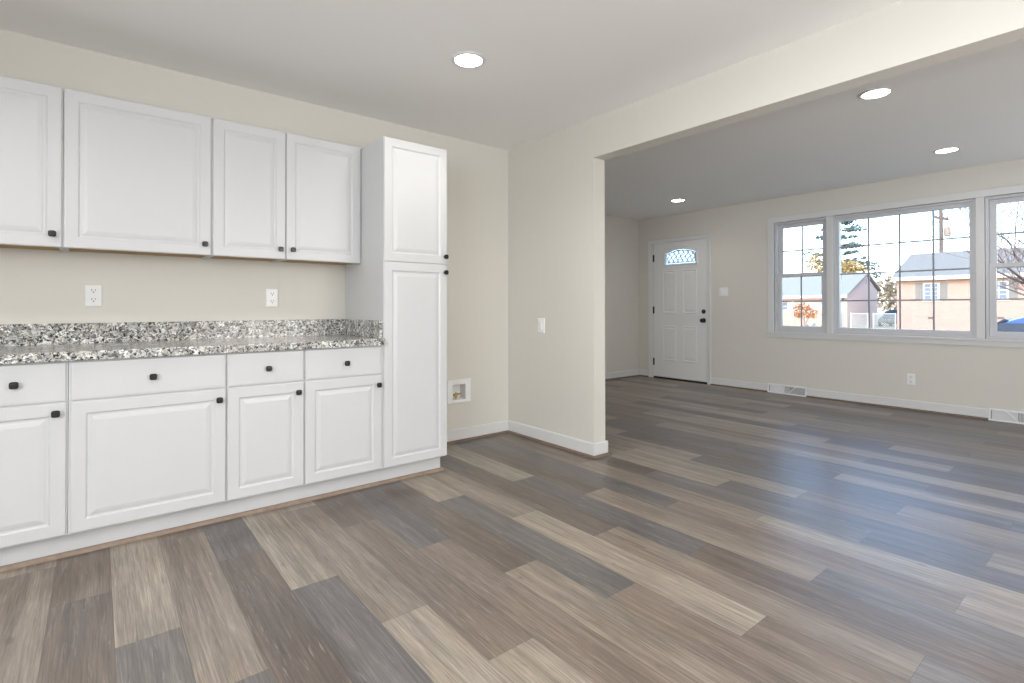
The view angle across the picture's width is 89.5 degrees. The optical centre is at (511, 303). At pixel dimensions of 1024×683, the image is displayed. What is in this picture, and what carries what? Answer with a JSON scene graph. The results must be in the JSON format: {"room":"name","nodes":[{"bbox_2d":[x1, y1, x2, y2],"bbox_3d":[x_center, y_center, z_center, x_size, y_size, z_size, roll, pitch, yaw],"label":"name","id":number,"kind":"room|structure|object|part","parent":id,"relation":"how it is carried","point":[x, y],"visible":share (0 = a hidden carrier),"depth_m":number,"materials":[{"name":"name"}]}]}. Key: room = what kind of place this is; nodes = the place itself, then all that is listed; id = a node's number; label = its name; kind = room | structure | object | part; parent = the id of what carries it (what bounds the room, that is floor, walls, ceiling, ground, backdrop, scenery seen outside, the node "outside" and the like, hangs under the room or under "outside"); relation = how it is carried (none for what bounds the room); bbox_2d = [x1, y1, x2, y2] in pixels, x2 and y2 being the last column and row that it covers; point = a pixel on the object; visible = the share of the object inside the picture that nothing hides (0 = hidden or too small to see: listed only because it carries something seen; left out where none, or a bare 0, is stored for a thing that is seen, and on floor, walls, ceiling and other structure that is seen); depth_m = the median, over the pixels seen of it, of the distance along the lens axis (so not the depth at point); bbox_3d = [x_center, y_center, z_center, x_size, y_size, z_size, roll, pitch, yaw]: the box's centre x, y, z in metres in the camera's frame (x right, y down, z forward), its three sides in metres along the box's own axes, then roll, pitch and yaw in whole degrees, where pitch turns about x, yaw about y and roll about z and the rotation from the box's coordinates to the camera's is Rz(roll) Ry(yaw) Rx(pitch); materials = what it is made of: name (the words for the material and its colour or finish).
{"room":"kitchen","nodes":[
{"label":"kitchen","id":0,"kind":"room"},
{"bbox_2d":[0,29,507,430],"bbox_3d":[-1.865,-0.115,3.090,4.600,2.440,0.120,0,0,-39],"label":"wall","id":1,"kind":"structure","parent":0,"point":[37,286],"depth_m":3.20,"materials":[{"name":"beige paint"}]},
{"bbox_2d":[0,76,64,251],"bbox_3d":[-2.335,-0.643,2.438,0.336,0.756,0.310,0,0,-39],"label":"upper cabinet","id":2,"kind":"object","parent":1,"relation":"attached to","point":[31,113],"visible":1,"depth_m":2.38,"materials":[{"name":"white wood"}]},
{"bbox_3d":[-2.350,-0.277,2.455,0.304,0.012,0.246,0,0,-39],"label":"panel","id":3,"kind":"part","parent":2,"relation":"part of","materials":[{"name":"brown wood"}]},
{"bbox_3d":[-2.143,-0.326,2.408,0.029,0.029,0.028,0,0,-39],"label":"knob","id":4,"kind":"part","parent":2,"relation":"part of","materials":[{"name":"black metal"}]},
{"bbox_2d":[85,285,101,306],"bbox_3d":[-2.210,-0.041,2.728,0.072,0.116,0.010,0,0,-39],"label":"wall outlet","id":5,"kind":"object","parent":1,"relation":"attached to","point":[93,293],"visible":1,"depth_m":2.73,"materials":[{"name":"white plastic"}]},
{"bbox_2d":[89,297,97,301],"bbox_3d":[-2.208,-0.019,2.725,0.034,0.027,0.003,0,0,-39],"label":"socket","id":6,"kind":"object","parent":5,"relation":"attached to","point":[91,299],"depth_m":2.72,"materials":[{"name":"white plastic"}]},
{"bbox_2d":[89,288,97,292],"bbox_3d":[-2.208,-0.067,2.726,0.034,0.027,0.003,0,0,-39],"label":"socket","id":7,"kind":"object","parent":5,"relation":"attached to","point":[91,290],"depth_m":2.72,"materials":[{"name":"white plastic"}]},
{"bbox_2d":[63,89,211,258],"bbox_3d":[-1.962,-0.641,2.737,0.616,0.756,0.310,0,0,-39],"label":"upper cabinet","id":8,"kind":"object","parent":1,"relation":"attached to","point":[138,177],"visible":1,"depth_m":2.62,"materials":[{"name":"white wood"}]},
{"bbox_3d":[-1.978,-0.275,2.754,0.585,0.012,0.246,0,0,-39],"label":"panel","id":9,"kind":"part","parent":8,"relation":"part of","materials":[{"name":"brown wood"}]},
{"bbox_3d":[-1.660,-0.322,2.795,0.029,0.029,0.028,0,0,-39],"label":"knob","id":10,"kind":"part","parent":8,"relation":"part of","materials":[{"name":"black metal"}]},
{"bbox_2d":[0,319,343,345],"bbox_3d":[-1.852,0.177,3.006,1.805,0.145,0.020,0,0,-39],"label":"backsplash","id":11,"kind":"structure","parent":1,"relation":"attached to","point":[57,333],"depth_m":2.89,"materials":[{"name":"stone"}]},
{"bbox_2d":[205,118,285,262],"bbox_3d":[-1.571,-0.640,3.050,0.382,0.756,0.310,0,0,-39],"label":"upper cabinet","id":12,"kind":"object","parent":1,"relation":"attached to","point":[249,162],"visible":0.94,"depth_m":2.95,"materials":[{"name":"white wood"}]},
{"bbox_3d":[-1.587,-0.274,3.067,0.351,0.012,0.246,0,0,-39],"label":"panel","id":13,"kind":"part","parent":12,"relation":"part of","materials":[{"name":"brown wood"}]},
{"bbox_2d":[266,289,277,306],"bbox_3d":[-1.522,-0.035,3.279,0.072,0.116,0.010,0,0,-39],"label":"wall outlet","id":14,"kind":"object","parent":1,"relation":"attached to","point":[271,294],"visible":1,"depth_m":3.28,"materials":[{"name":"white plastic"}]},
{"bbox_2d":[274,133,360,265],"bbox_3d":[-1.239,-0.638,3.316,0.465,0.756,0.310,0,0,-39],"label":"upper cabinet","id":15,"kind":"object","parent":1,"relation":"attached to","point":[323,177],"visible":0.94,"depth_m":3.21,"materials":[{"name":"white wood"}]},
{"bbox_3d":[-1.255,-0.272,3.334,0.434,0.012,0.246,0,0,-39],"label":"panel","id":16,"kind":"part","parent":15,"relation":"part of","materials":[{"name":"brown wood"}]},
{"bbox_2d":[447,378,470,403],"bbox_3d":[-0.448,0.706,4.184,0.224,0.186,0.084,0,0,-39],"label":"water supply box","id":17,"kind":"object","parent":1,"relation":"attached to","point":[458,391],"visible":0.98,"depth_m":4.19,"materials":[{"name":"white plastic"}]},
{"bbox_2d":[447,420,507,441],"bbox_3d":[-0.407,1.053,4.163,0.974,0.093,0.013,0,0,-39],"label":"baseboard","id":18,"kind":"structure","parent":1,"relation":"attached to","point":[472,431],"depth_m":4.25,"materials":[{"name":"white wood"}]},
{"bbox_2d":[0,376,1023,682],"bbox_3d":[0.845,1.099,2.785,8.455,0.001,6.869,0,0,-39],"label":"floor","id":19,"kind":"structure","parent":0,"point":[725,534],"depth_m":2.13,"materials":[{"name":"plastic"}]},
{"bbox_2d":[0,361,68,565],"bbox_3d":[-2.208,0.672,2.316,0.350,0.850,0.642,0,0,-39],"label":"base cabinet","id":20,"kind":"object","parent":19,"relation":"on","point":[34,397],"visible":0.99,"depth_m":2.13,"materials":[{"name":"white wood"}]},
{"bbox_3d":[-2.010,0.331,2.085,0.029,0.029,0.028,0,0,-39],"label":"knob","id":21,"kind":"part","parent":20,"relation":"part of","materials":[{"name":"black metal"}]},
{"bbox_3d":[-2.027,0.334,2.101,0.326,0.166,0.019,0,0,-39],"label":"drawer","id":22,"kind":"part","parent":20,"relation":"part of","materials":[{"name":"white wood"}]},
{"bbox_3d":[-2.027,0.702,2.099,0.326,0.559,0.019,0,0,-39],"label":"door","id":23,"kind":"part","parent":20,"relation":"part of","materials":[{"name":"white wood"}]},
{"bbox_3d":[-1.911,0.463,2.163,0.029,0.029,0.028,0,0,-39],"label":"knob","id":24,"kind":"part","parent":20,"relation":"part of","materials":[{"name":"black metal"}]},
{"bbox_2d":[0,319,384,364],"bbox_3d":[-1.659,0.175,2.764,1.805,0.146,0.640,0,0,-39],"label":"countertop","id":25,"kind":"structure","parent":20,"relation":"on","point":[57,342],"depth_m":2.75,"materials":[{"name":"stone"}]},
{"bbox_2d":[68,353,225,550],"bbox_3d":[-1.838,0.673,2.613,0.600,0.850,0.642,0,0,-39],"label":"base cabinet","id":26,"kind":"object","parent":19,"relation":"on","point":[147,435],"visible":1,"depth_m":2.37,"materials":[{"name":"white wood"}]},
{"bbox_3d":[-1.660,0.335,2.396,0.588,0.166,0.019,0,0,-39],"label":"drawer","id":27,"kind":"part","parent":26,"relation":"part of","materials":[{"name":"white wood"}]},
{"bbox_3d":[-1.649,0.337,2.374,0.029,0.029,0.028,0,0,-39],"label":"knob","id":28,"kind":"part","parent":26,"relation":"part of","materials":[{"name":"black metal"}]},
{"bbox_3d":[-1.438,0.475,2.541,0.029,0.029,0.028,0,0,-39],"label":"knob","id":29,"kind":"part","parent":26,"relation":"part of","materials":[{"name":"black metal"}]},
{"bbox_2d":[0,467,443,571],"bbox_3d":[-1.498,1.093,2.930,2.249,0.019,0.542,0,0,-39],"label":"trim","id":30,"kind":"structure","parent":26,"relation":"attached to","point":[289,503],"depth_m":2.54,"materials":[{"name":"brown wood"}]},
{"bbox_2d":[224,349,303,515],"bbox_3d":[-1.457,0.675,2.918,0.376,0.850,0.642,0,0,-39],"label":"base cabinet","id":31,"kind":"object","parent":19,"relation":"on","point":[265,389],"visible":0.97,"depth_m":2.68,"materials":[{"name":"white wood"}]},
{"bbox_3d":[-1.280,0.337,2.700,0.369,0.166,0.019,0,0,-39],"label":"drawer","id":32,"kind":"part","parent":31,"relation":"part of","materials":[{"name":"white wood"}]},
{"bbox_3d":[-1.279,0.705,2.698,0.369,0.559,0.019,0,0,-39],"label":"door","id":33,"kind":"part","parent":31,"relation":"part of","materials":[{"name":"white wood"}]},
{"bbox_3d":[-1.263,0.338,2.683,0.029,0.029,0.028,0,0,-39],"label":"knob","id":34,"kind":"part","parent":31,"relation":"part of","materials":[{"name":"black metal"}]},
{"bbox_2d":[300,345,382,498],"bbox_3d":[-1.131,0.676,3.179,0.459,0.850,0.642,0,0,-39],"label":"base cabinet","id":35,"kind":"object","parent":19,"relation":"on","point":[343,386],"visible":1,"depth_m":2.94,"materials":[{"name":"white wood"}]},
{"bbox_3d":[-0.957,0.338,2.959,0.443,0.166,0.019,0,0,-39],"label":"drawer","id":36,"kind":"part","parent":35,"relation":"part of","materials":[{"name":"white wood"}]},
{"bbox_3d":[-0.957,0.707,2.956,0.443,0.559,0.019,0,0,-39],"label":"door","id":37,"kind":"part","parent":35,"relation":"part of","materials":[{"name":"white wood"}]},
{"bbox_2d":[346,136,448,480],"bbox_3d":[-0.779,0.048,3.467,0.442,2.110,0.642,0,0,-39],"label":"pantry cabinet","id":38,"kind":"object","parent":19,"relation":"on","point":[400,280],"visible":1,"depth_m":3.24,"materials":[{"name":"white wood"}]},
{"bbox_3d":[-0.601,0.369,3.244,0.439,1.241,0.019,0,0,-39],"label":"door","id":39,"kind":"part","parent":38,"relation":"part of","materials":[{"name":"white wood"}]},
{"bbox_3d":[-0.602,-0.631,3.251,0.439,0.750,0.019,0,0,-39],"label":"door","id":40,"kind":"part","parent":38,"relation":"part of","materials":[{"name":"white wood"}]},
{"bbox_2d":[0,0,1023,219],"bbox_3d":[0.848,-1.466,2.807,8.770,0.250,7.169,0,0,-39],"label":"ceiling","id":41,"kind":"structure","parent":0,"point":[549,67],"depth_m":2.99,"materials":[{"name":"white paint"}]},
{"bbox_2d":[451,51,485,67],"bbox_3d":[-0.238,-1.334,2.833,0.188,0.008,0.188,0,0,-39],"label":"recessed light","id":42,"kind":"object","parent":41,"relation":"in","point":[465,59],"visible":1,"depth_m":2.82,"materials":[{"name":"white plastic"}]},
{"bbox_2d":[670,198,685,201],"bbox_3d":[2.113,-1.312,6.572,0.188,0.008,0.188,0,0,-39],"label":"recessed light","id":43,"kind":"object","parent":41,"relation":"in","point":[679,199],"visible":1,"depth_m":6.57,"materials":[{"name":"white plastic"}]},
{"bbox_2d":[858,87,893,99],"bbox_3d":[2.314,-1.334,3.284,0.188,0.008,0.188,0,0,-39],"label":"recessed light","id":44,"kind":"object","parent":41,"relation":"in","point":[878,92],"visible":1,"depth_m":3.28,"materials":[{"name":"white plastic"}]},
{"bbox_2d":[933,147,960,153],"bbox_3d":[3.772,-1.328,4.480,0.188,0.008,0.188,0,0,-39],"label":"recessed light","id":45,"kind":"object","parent":41,"relation":"in","point":[947,149],"visible":1,"depth_m":4.48,"materials":[{"name":"white plastic"}]},
{"bbox_2d":[605,215,638,372],"bbox_3d":[-1.345,0.001,5.536,8.770,2.640,0.150,0,0,-39],"label":"wall","id":46,"kind":"structure","parent":0,"point":[621,234],"depth_m":7.85,"materials":[{"name":"beige paint"}]},
{"bbox_2d":[605,369,638,378],"bbox_3d":[0.549,1.070,6.940,3.718,0.093,0.013,0,0,-39],"label":"baseboard","id":47,"kind":"structure","parent":46,"relation":"attached to","point":[628,372],"depth_m":7.82,"materials":[{"name":"white wood"}]},
{"bbox_2d":[508,0,1023,442],"bbox_3d":[1.181,-0.119,3.064,0.121,2.440,6.869,0,0,-39],"label":"wall partition","id":48,"kind":"structure","parent":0,"point":[556,181],"depth_m":3.73,"materials":[{"name":"beige paint"}]},
{"bbox_2d":[538,318,544,332],"bbox_3d":[0.231,0.177,4.140,0.012,0.120,0.080,0,0,-39],"label":"light switch","id":49,"kind":"object","parent":48,"relation":"attached to","point":[541,321],"visible":1,"depth_m":4.13,"materials":[{"name":"white plastic"}]},
{"bbox_2d":[508,420,607,455],"bbox_3d":[-0.155,1.056,4.726,0.151,0.093,2.559,0,0,-39],"label":"baseboard","id":50,"kind":"structure","parent":48,"relation":"attached to","point":[598,448],"depth_m":3.95,"materials":[{"name":"white wood"}]},
{"bbox_2d":[447,430,611,459],"bbox_3d":[-0.517,1.102,4.424,1.128,0.019,2.576,0,0,-39],"label":"trim","id":51,"kind":"structure","parent":50,"relation":"attached to","point":[507,431],"depth_m":4.10,"materials":[{"name":"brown wood"}]},
{"bbox_2d":[639,159,1023,411],"bbox_3d":[4.207,-0.106,5.489,0.165,2.440,6.869,0,0,-39],"label":"wall","id":52,"kind":"structure","parent":0,"point":[986,377],"depth_m":6.08,"materials":[{"name":"beige paint"}]},
{"bbox_2d":[648,233,710,384],"bbox_3d":[2.480,0.080,7.601,0.217,2.100,1.038,0,0,-39],"label":"door","id":53,"kind":"structure","parent":52,"relation":"in","point":[679,295],"depth_m":7.55,"materials":[{"name":"white paint"}]},
{"bbox_3d":[2.345,0.591,7.689,0.008,0.520,0.230,0,0,-39],"label":"panel","id":54,"kind":"part","parent":53,"relation":"part of","materials":[{"name":"white paint"}]},
{"bbox_3d":[2.344,-0.174,7.694,0.008,0.640,0.230,0,0,-39],"label":"panel","id":55,"kind":"part","parent":53,"relation":"part of","materials":[{"name":"white paint"}]},
{"bbox_3d":[2.461,-0.701,7.560,0.029,0.286,0.570,0,0,-39],"label":"light moulding","id":56,"kind":"part","parent":53,"relation":"part of","materials":[{"name":"clear glass"}]},
{"bbox_2d":[666,249,694,264],"bbox_3d":[2.476,-0.692,7.571,0.004,0.220,0.510,0,0,-39],"label":"glass light","id":57,"kind":"object","parent":53,"relation":"attached to","point":[671,258],"depth_m":7.57,"materials":[{"name":"clear glass"}]},
{"bbox_3d":[2.557,0.589,7.424,0.008,0.520,0.230,0,0,-39],"label":"panel","id":58,"kind":"part","parent":53,"relation":"part of","materials":[{"name":"white paint"}]},
{"bbox_3d":[2.556,-0.176,7.429,0.008,0.640,0.230,0,0,-39],"label":"panel","id":59,"kind":"part","parent":53,"relation":"part of","materials":[{"name":"white paint"}]},
{"bbox_2d":[719,288,727,295],"bbox_3d":[2.871,-0.156,7.012,0.012,0.116,0.118,0,0,-39],"label":"light switch","id":60,"kind":"object","parent":52,"relation":"attached to","point":[722,291],"visible":1,"depth_m":7.01,"materials":[{"name":"white plastic"}]},
{"bbox_2d":[767,383,806,396],"bbox_3d":[3.380,1.063,6.354,0.033,0.111,0.455,0,0,-39],"label":"air vent","id":61,"kind":"object","parent":52,"relation":"in","point":[772,388],"visible":1,"depth_m":6.34,"materials":[{"name":"white metal"}]},
{"bbox_2d":[775,217,826,332],"bbox_3d":[3.539,-0.330,6.300,0.124,1.356,0.598,0,0,-39],"label":"window","id":62,"kind":"structure","parent":52,"relation":"in","point":[779,227],"depth_m":6.33,"materials":[{"name":"white plastic"}]},
{"bbox_3d":[3.553,-0.656,6.313,0.028,0.660,0.553,0,0,-39],"label":"sash","id":63,"kind":"part","parent":62,"relation":"part of","materials":[{"name":"white plastic"}]},
{"bbox_3d":[3.522,-0.023,6.284,0.040,0.698,0.553,0,0,-39],"label":"sash","id":64,"kind":"part","parent":62,"relation":"part of","materials":[{"name":"white plastic"}]},
{"bbox_2d":[639,369,988,417],"bbox_3d":[4.143,1.056,5.419,0.013,0.093,6.854,0,0,-39],"label":"baseboard","id":65,"kind":"structure","parent":52,"relation":"attached to","point":[930,406],"depth_m":5.62,"materials":[{"name":"white wood"}]},
{"bbox_2d":[605,375,987,419],"bbox_3d":[2.692,1.097,4.256,3.703,0.019,6.854,0,0,-39],"label":"trim","id":66,"kind":"structure","parent":65,"relation":"attached to","point":[903,408],"depth_m":5.71,"materials":[{"name":"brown wood"}]},
{"bbox_2d":[766,331,1023,347],"bbox_3d":[4.102,0.378,5.481,0.074,0.072,2.763,0,0,-39],"label":"window sill","id":67,"kind":"structure","parent":52,"relation":"attached to","point":[832,336],"depth_m":5.42,"materials":[{"name":"white wood"}]},
{"bbox_2d":[768,184,1023,338],"bbox_3d":[4.148,-0.371,5.522,0.148,1.427,2.726,0,0,-39],"label":"window","id":68,"kind":"structure","parent":52,"relation":"in","point":[970,203],"depth_m":5.47,"materials":[{"name":"white plastic"}]},
{"bbox_2d":[907,373,914,384],"bbox_3d":[4.166,0.792,5.393,0.010,0.116,0.072,0,0,-39],"label":"wall outlet","id":69,"kind":"object","parent":52,"relation":"attached to","point":[910,377],"visible":1,"depth_m":5.39,"materials":[{"name":"white plastic"}]},
{"bbox_2d":[985,193,1023,339],"bbox_3d":[4.775,-0.342,4.758,0.124,1.356,0.598,0,0,-39],"label":"window","id":70,"kind":"structure","parent":52,"relation":"in","point":[991,203],"depth_m":4.94,"materials":[{"name":"white plastic"}]},
{"bbox_3d":[4.789,-0.668,4.771,0.028,0.660,0.553,0,0,-39],"label":"sash","id":71,"kind":"part","parent":70,"relation":"part of","materials":[{"name":"white plastic"}]},
{"bbox_3d":[4.758,-0.035,4.742,0.040,0.698,0.553,0,0,-39],"label":"sash","id":72,"kind":"part","parent":70,"relation":"part of","materials":[{"name":"white plastic"}]},
{"bbox_2d":[988,408,1023,424],"bbox_3d":[4.677,1.050,4.736,0.033,0.111,0.455,0,0,-39],"label":"air vent","id":73,"kind":"object","parent":52,"relation":"in","point":[1017,417],"visible":1,"depth_m":4.82,"materials":[{"name":"white metal"}]},
{"label":"outside","id":74,"kind":"structure","parent":0,"visible":0},
{"bbox_2d":[783,312,896,328],"bbox_3d":[61.611,2.211,66.693,165.970,0.300,200.000,0,0,-39],"label":"lawn","id":75,"kind":"structure","parent":74,"point":[879,315],"depth_m":43.49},
{"bbox_2d":[792,302,817,323],"bbox_3d":[19.503,0.883,34.410,1.057,2.025,1.646,0,0,-39],"label":"tree","id":76,"kind":"object","parent":75,"relation":"on","point":[796,313],"visible":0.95,"depth_m":34.35,"materials":[{"name":"orange plant"}]},
{"bbox_2d":[783,272,881,326],"bbox_3d":[25.840,-0.354,50.471,8.500,4.695,15.000,0,0,-39],"label":"house","id":77,"kind":"structure","parent":75,"relation":"on","point":[855,286],"depth_m":45.09,"materials":[{"name":"paint"}]},
{"bbox_3d":[24.691,0.851,45.440,0.120,2.220,0.120,0,0,-39],"label":"porch post","id":78,"kind":"part","parent":77,"relation":"part of","materials":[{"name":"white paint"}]},
{"bbox_2d":[806,254,867,272],"bbox_3d":[33.975,-1.694,54.017,3.333,7.403,5.899,0,0,-39],"label":"tree","id":79,"kind":"object","parent":75,"relation":"on","point":[844,269],"visible":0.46,"depth_m":53.24,"materials":[{"name":"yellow plant"}]},
{"bbox_2d":[803,220,881,282],"bbox_3d":[39.201,-5.626,61.305,8.143,15.355,8.496,0,0,14],"label":"conifer","id":80,"kind":"object","parent":75,"relation":"on","point":[852,228],"visible":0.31,"depth_m":60.28,"materials":[{"name":"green plant"}]},
{"bbox_2d":[850,313,895,328],"bbox_3d":[25.520,1.290,36.552,0.070,1.220,2.770,0,0,-39],"label":"fence","id":81,"kind":"object","parent":75,"relation":"on","point":[850,313],"visible":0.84,"depth_m":36.47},
{"bbox_2d":[877,275,896,311],"bbox_3d":[43.028,-0.611,56.209,4.290,5.247,6.730,0,0,-39],"label":"tree","id":82,"kind":"object","parent":75,"relation":"on","point":[890,291],"visible":0.2,"depth_m":57.03,"materials":[{"name":"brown plant"}]},
{"bbox_2d":[878,309,896,326],"bbox_3d":[32.289,1.207,43.325,4.261,1.461,1.784,0,0,-39],"label":"parked car","id":83,"kind":"object","parent":75,"relation":"on","point":[891,310],"visible":0.33,"depth_m":42.56,"materials":[{"name":"paint"}]},
{"bbox_2d":[886,234,930,266],"bbox_3d":[50.760,-3.301,65.063,8.855,10.800,7.189,0,0,-39],"label":"bare tree","id":84,"kind":"object","parent":75,"relation":"on","point":[910,234],"visible":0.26,"depth_m":65.41,"materials":[{"name":"brown plant"}]},
{"bbox_2d":[934,210,950,251],"bbox_3d":[40.945,-4.133,49.177,0.568,12.200,1.380,0,0,-39],"label":"utility pole","id":85,"kind":"object","parent":75,"relation":"on","point":[946,230],"visible":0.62,"depth_m":49.16,"materials":[{"name":"brown wood"}]},
{"bbox_2d":[871,201,1023,295],"bbox_3d":[10.716,-1.802,9.801,6.520,7.148,6.021,0,0,-4],"label":"bare tree","id":86,"kind":"object","parent":75,"relation":"on","point":[1014,248],"visible":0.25,"depth_m":9.95,"materials":[{"name":"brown plant"}]},
{"bbox_2d":[891,247,1023,330],"bbox_3d":[38.077,-1.083,34.474,10.120,5.904,18.620,0,0,-39],"label":"brick house","id":87,"kind":"structure","parent":75,"relation":"on","point":[949,284],"depth_m":36.86,"materials":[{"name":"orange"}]},
{"bbox_2d":[916,283,922,298],"bbox_3d":[29.714,-0.848,37.694,0.039,1.260,0.410,0,0,-39],"label":"shutter","id":88,"kind":"object","parent":87,"relation":"hanging from","point":[919,286],"depth_m":37.67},
{"bbox_3d":[30.158,-0.862,37.147,0.028,1.078,0.738,0,0,-39],"label":"pane","id":89,"kind":"part","parent":87,"relation":"part of","materials":[{"name":"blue glass"}]},
{"bbox_2d":[940,282,947,298],"bbox_3d":[30.596,-0.856,36.594,0.039,1.260,0.410,0,0,-39],"label":"shutter","id":90,"kind":"object","parent":87,"relation":"hanging from","point":[943,285],"depth_m":36.59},
{"bbox_3d":[32.394,-0.884,34.358,0.028,1.078,0.748,0,0,-39],"label":"pane","id":91,"kind":"part","parent":87,"relation":"part of","materials":[{"name":"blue glass"}]},
{"bbox_2d":[1009,280,1017,297],"bbox_3d":[32.835,-0.878,33.801,0.039,1.260,0.410,0,0,-39],"label":"shutter","id":92,"kind":"object","parent":87,"relation":"hanging from","point":[1011,294],"depth_m":33.83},
{"bbox_2d":[997,317,1023,331],"bbox_3d":[8.672,0.943,8.327,1.784,1.570,4.261,0,0,-39],"label":"parked car","id":93,"kind":"object","parent":75,"relation":"on","point":[1007,324],"visible":0.03,"depth_m":8.22,"materials":[{"name":"blue paint"}]}
]}

